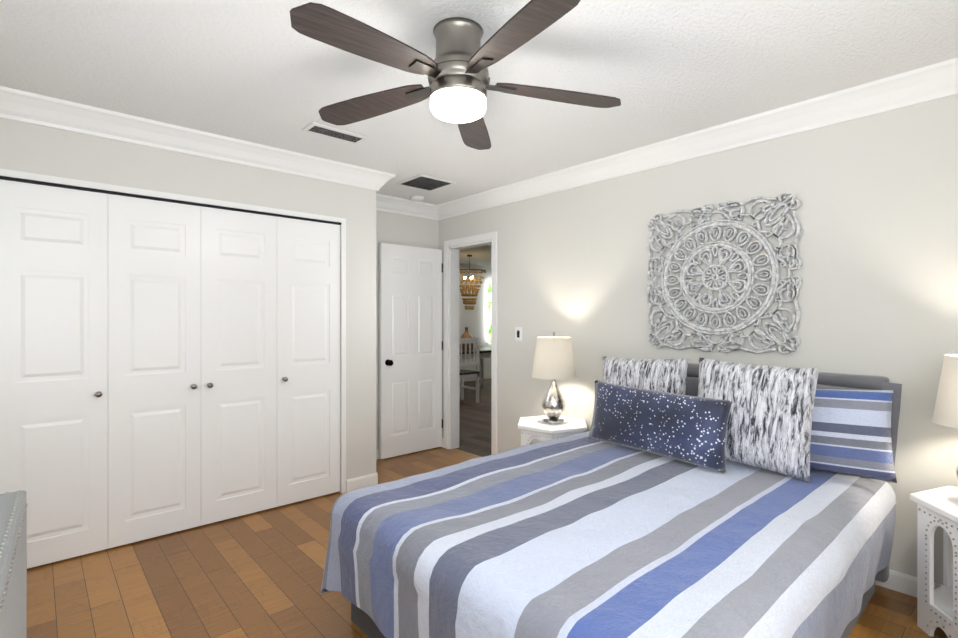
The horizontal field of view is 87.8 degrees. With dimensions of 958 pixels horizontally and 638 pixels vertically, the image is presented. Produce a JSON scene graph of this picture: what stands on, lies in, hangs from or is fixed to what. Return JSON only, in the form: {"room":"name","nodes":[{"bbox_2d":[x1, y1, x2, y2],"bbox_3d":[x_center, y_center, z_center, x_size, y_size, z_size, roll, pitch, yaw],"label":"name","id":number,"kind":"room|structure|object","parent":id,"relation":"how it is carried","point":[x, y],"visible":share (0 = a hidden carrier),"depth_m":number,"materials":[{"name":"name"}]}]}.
{"room":"bedroom","nodes":[
{"label":"bedroom","id":0,"kind":"room"},
{"bbox_2d":[0,118,375,492],"bbox_3d":[-1.842,0.086,3.129,2.650,2.470,0.100,0,0,-42],"label":"wall","id":1,"kind":"structure","parent":0,"point":[33,148],"depth_m":3.41,"materials":[{"name":"white paint"}]},
{"bbox_2d":[0,179,107,568],"bbox_3d":[-2.286,0.298,2.673,0.472,2.022,0.081,0,0,-42],"label":"closet door","id":2,"kind":"structure","parent":1,"relation":"in","point":[53,352],"depth_m":2.68,"materials":[{"name":"white paint"}]},
{"bbox_2d":[108,194,200,548],"bbox_3d":[-1.933,0.298,2.988,0.472,2.022,0.081,0,0,-42],"label":"closet door","id":3,"kind":"structure","parent":1,"relation":"in","point":[154,368],"depth_m":2.98,"materials":[{"name":"white paint"}]},
{"bbox_2d":[0,169,345,492],"bbox_3d":[-1.784,0.278,3.176,1.970,2.085,0.108,0,0,-42],"label":"trim","id":4,"kind":"structure","parent":1,"relation":"attached to","point":[31,178],"depth_m":3.25,"materials":[{"name":"white paint"}]},
{"bbox_2d":[0,86,394,196],"bbox_3d":[-1.686,-1.086,3.126,2.640,0.126,0.110,0,0,-42],"label":"crown molding","id":5,"kind":"structure","parent":1,"relation":"attached to","point":[16,105],"depth_m":2.98,"materials":[{"name":"white paint"}]},
{"bbox_2d":[201,206,276,525],"bbox_3d":[-1.580,0.297,3.303,0.472,2.022,0.081,0,0,-42],"label":"closet door","id":6,"kind":"structure","parent":1,"relation":"in","point":[238,363],"depth_m":3.30,"materials":[{"name":"white paint"}]},
{"bbox_2d":[277,217,339,506],"bbox_3d":[-1.226,0.297,3.619,0.472,2.022,0.081,0,0,-42],"label":"closet door","id":7,"kind":"structure","parent":1,"relation":"in","point":[308,359],"depth_m":3.61,"materials":[{"name":"white paint"}]},
{"bbox_2d":[358,472,377,484],"bbox_3d":[-1.007,1.275,4.194,0.014,0.090,0.604,0,0,-42],"label":"baseboard","id":8,"kind":"structure","parent":1,"relation":"attached to","point":[372,479],"depth_m":3.93,"materials":[{"name":"white paint"}]},
{"bbox_2d":[376,194,383,200],"bbox_3d":[-0.953,-1.087,4.204,0.110,0.126,0.480,0,0,-42],"label":"crown molding","id":9,"kind":"structure","parent":1,"relation":"attached to","point":[378,196],"depth_m":4.60,"materials":[{"name":"white paint"}]},
{"bbox_2d":[376,210,438,449],"bbox_3d":[-1.903,0.085,3.932,3.870,2.470,0.120,0,0,-42],"label":"wall","id":10,"kind":"structure","parent":0,"point":[399,229],"depth_m":4.83,"materials":[{"name":"white paint"}]},
{"bbox_2d":[376,197,435,219],"bbox_3d":[-0.838,-1.087,4.728,0.980,0.126,0.110,0,0,-42],"label":"crown molding","id":11,"kind":"structure","parent":10,"relation":"attached to","point":[396,205],"depth_m":4.84,"materials":[{"name":"white paint"}]},
{"bbox_2d":[376,446,441,459],"bbox_3d":[-0.816,1.275,4.796,1.100,0.090,0.040,0,0,-42],"label":"baseboard","id":12,"kind":"structure","parent":10,"relation":"attached to","point":[377,451],"depth_m":4.68,"materials":[{"name":"white paint"}]},
{"bbox_2d":[459,264,490,380],"bbox_3d":[-0.772,0.081,10.143,5.850,2.470,0.120,0,0,-42],"label":"wall","id":13,"kind":"structure","parent":0,"point":[475,320],"depth_m":10.71,"materials":[{"name":"white paint"}]},
{"bbox_2d":[487,281,490,344],"bbox_3d":[0.470,-0.134,11.238,0.900,1.400,0.100,0,0,-42],"label":"dining room window","id":14,"kind":"structure","parent":13,"relation":"in","point":[488,312],"depth_m":11.06,"materials":[{"name":"white glass"}]},
{"bbox_2d":[0,0,957,266],"bbox_3d":[0.582,-1.191,5.728,9.970,0.080,9.470,0,0,-42],"label":"ceiling","id":15,"kind":"structure","parent":0,"point":[262,72],"depth_m":2.27,"materials":[{"name":"white paint"}]},
{"bbox_2d":[302,122,367,144],"bbox_3d":[-0.886,-1.142,3.070,0.360,0.013,0.160,0,0,-42],"label":"ceiling vent","id":16,"kind":"object","parent":15,"relation":"in","point":[331,132],"visible":1,"depth_m":3.05,"materials":[{"name":"white metal"}]},
{"bbox_2d":[411,195,423,200],"bbox_3d":[-0.582,-1.134,4.682,0.124,0.031,0.124,0,0,-42],"label":"smoke detector","id":17,"kind":"object","parent":15,"relation":"attached to","point":[417,198],"visible":1,"depth_m":4.64,"materials":[{"name":"white plastic"}]},
{"bbox_2d":[396,174,455,190],"bbox_3d":[-0.447,-1.143,4.186,0.360,0.013,0.360,0,0,-42],"label":"ceiling vent","id":18,"kind":"object","parent":15,"relation":"in","point":[425,182],"visible":1,"depth_m":4.15,"materials":[{"name":"white metal"}]},
{"bbox_2d":[290,0,620,149],"bbox_3d":[-0.104,-0.979,1.946,1.303,0.336,1.329,0,0,-42],"label":"fan","id":19,"kind":"object","parent":15,"relation":"hanging from","point":[455,70],"visible":1,"depth_m":1.89,"materials":[{"name":"brown wood"}]},
{"bbox_2d":[459,255,485,309],"bbox_3d":[-0.170,-0.659,8.951,0.610,0.986,0.604,0,0,-42],"label":"chandelier","id":20,"kind":"object","parent":15,"relation":"hanging from","point":[466,301],"visible":0.98,"depth_m":8.86,"materials":[{"name":"brown"}]},
{"bbox_2d":[27,379,947,637],"bbox_3d":[0.582,1.349,5.729,9.970,0.060,9.470,0,0,-42],"label":"floor","id":21,"kind":"structure","parent":0,"point":[258,574],"depth_m":2.48,"materials":[{"name":"brown wood"}]},
{"bbox_2d":[0,490,27,637],"bbox_3d":[-0.949,0.880,0.624,0.560,0.884,1.340,0,0,-42],"label":"dresser","id":22,"kind":"object","parent":21,"relation":"on","point":[13,564],"visible":1,"depth_m":1.07,"materials":[{"name":"grey painted wood"}]},
{"bbox_2d":[459,338,479,405],"bbox_3d":[-0.297,0.808,7.833,0.450,1.020,0.430,0,0,-42],"label":"chair","id":23,"kind":"object","parent":21,"relation":"on","point":[463,373],"visible":0.6,"depth_m":7.77,"materials":[{"name":"white paint"}]},
{"bbox_2d":[462,347,490,386],"bbox_3d":[-0.254,0.932,8.971,1.700,0.770,0.950,0,0,-42],"label":"dining table","id":24,"kind":"object","parent":21,"relation":"on","point":[484,352],"visible":0.19,"depth_m":8.83,"materials":[{"name":"brown"}]},
{"bbox_2d":[461,327,472,349],"bbox_3d":[-0.220,0.345,8.827,0.260,0.400,0.260,0,0,-42],"label":"demijohn","id":25,"kind":"object","parent":24,"relation":"on","point":[466,334],"visible":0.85,"depth_m":8.75,"materials":[{"name":"brown"}]},
{"bbox_2d":[518,415,586,445],"bbox_3d":[0.546,1.044,3.713,0.536,0.553,0.562,0,0,-42],"label":"nightstand","id":26,"kind":"object","parent":21,"relation":"on","point":[535,427],"visible":0.17,"depth_m":3.57,"materials":[{"name":"white paint"}]},
{"bbox_2d":[532,332,575,423],"bbox_3d":[0.556,0.430,3.701,0.326,0.671,0.326,0,0,-42],"label":"lamp","id":27,"kind":"object","parent":26,"relation":"on","point":[553,360],"visible":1,"depth_m":3.60,"materials":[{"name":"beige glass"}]},
{"bbox_2d":[320,363,895,637],"bbox_3d":[0.662,0.801,2.282,2.212,1.040,1.671,0,0,-42],"label":"bed","id":28,"kind":"object","parent":21,"relation":"on","point":[581,535],"visible":0.88,"depth_m":1.75,"materials":[{"name":"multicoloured fabric"}]},
{"bbox_2d":[588,356,901,482],"bbox_3d":[1.234,0.476,2.704,0.577,0.534,1.590,0,0,-42],"label":"pillows","id":29,"kind":"object","parent":28,"relation":"on","point":[714,415],"visible":1,"depth_m":2.42,"materials":[{"name":"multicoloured fabric"}]},
{"bbox_2d":[603,356,688,394],"bbox_3d":[0.998,0.485,3.063,0.154,0.500,0.580,11,-9,-41],"label":"pillow","id":30,"kind":"object","parent":29,"relation":"attached to","point":[663,375],"depth_m":2.99,"materials":[{"name":"white fabric"}]},
{"bbox_2d":[910,486,957,637],"bbox_3d":[2.091,1.039,1.981,0.536,0.565,0.562,0,0,-42],"label":"nightstand","id":31,"kind":"object","parent":21,"relation":"on","point":[938,606],"visible":1,"depth_m":2.08,"materials":[{"name":"white paint"}]},
{"bbox_2d":[932,354,957,478],"bbox_3d":[2.043,0.432,2.013,0.312,0.644,0.312,0,0,-42],"label":"lamp","id":32,"kind":"object","parent":31,"relation":"on","point":[946,410],"visible":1,"depth_m":2.02,"materials":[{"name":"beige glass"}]},
{"bbox_2d":[439,94,957,584],"bbox_3d":[1.247,0.086,3.400,0.120,2.470,5.110,0,0,-42],"label":"wall","id":33,"kind":"structure","parent":0,"point":[877,216],"depth_m":2.71,"materials":[{"name":"white paint"}]},
{"bbox_2d":[379,243,442,458],"bbox_3d":[-0.633,0.299,4.866,0.718,2.018,0.100,0,0,-42],"label":"bedroom door","id":34,"kind":"structure","parent":33,"relation":"in","point":[410,350],"depth_m":4.85,"materials":[{"name":"white paint"}]},
{"bbox_2d":[444,231,497,454],"bbox_3d":[-0.043,0.262,4.845,0.152,2.115,0.775,0,0,-42],"label":"door frame","id":35,"kind":"structure","parent":33,"relation":"attached to","point":[451,347],"depth_m":5.04,"materials":[{"name":"white paint"}]},
{"bbox_2d":[515,327,521,340],"bbox_3d":[0.343,0.130,4.315,0.008,0.120,0.080,0,0,-42],"label":"switch plate","id":36,"kind":"object","parent":33,"relation":"attached to","point":[518,333],"visible":1,"depth_m":4.31,"materials":[{"name":"white plastic"}]},
{"bbox_2d":[436,57,957,219],"bbox_3d":[1.161,-1.086,3.322,0.110,0.126,4.870,0,0,-42],"label":"crown molding","id":37,"kind":"structure","parent":33,"relation":"attached to","point":[922,85],"depth_m":2.88,"materials":[{"name":"white paint"}]},
{"bbox_2d":[646,192,801,353],"bbox_3d":[1.450,-0.254,3.051,0.026,0.918,0.918,0,0,-42],"label":"art","id":38,"kind":"object","parent":33,"relation":"attached to","point":[667,264],"visible":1,"depth_m":3.00},
{"bbox_2d":[875,569,942,596],"bbox_3d":[1.493,1.276,3.024,0.014,0.090,3.980,0,0,-42],"label":"baseboard","id":39,"kind":"structure","parent":33,"relation":"attached to","point":[901,582],"depth_m":2.40,"materials":[{"name":"white paint"}]}
]}

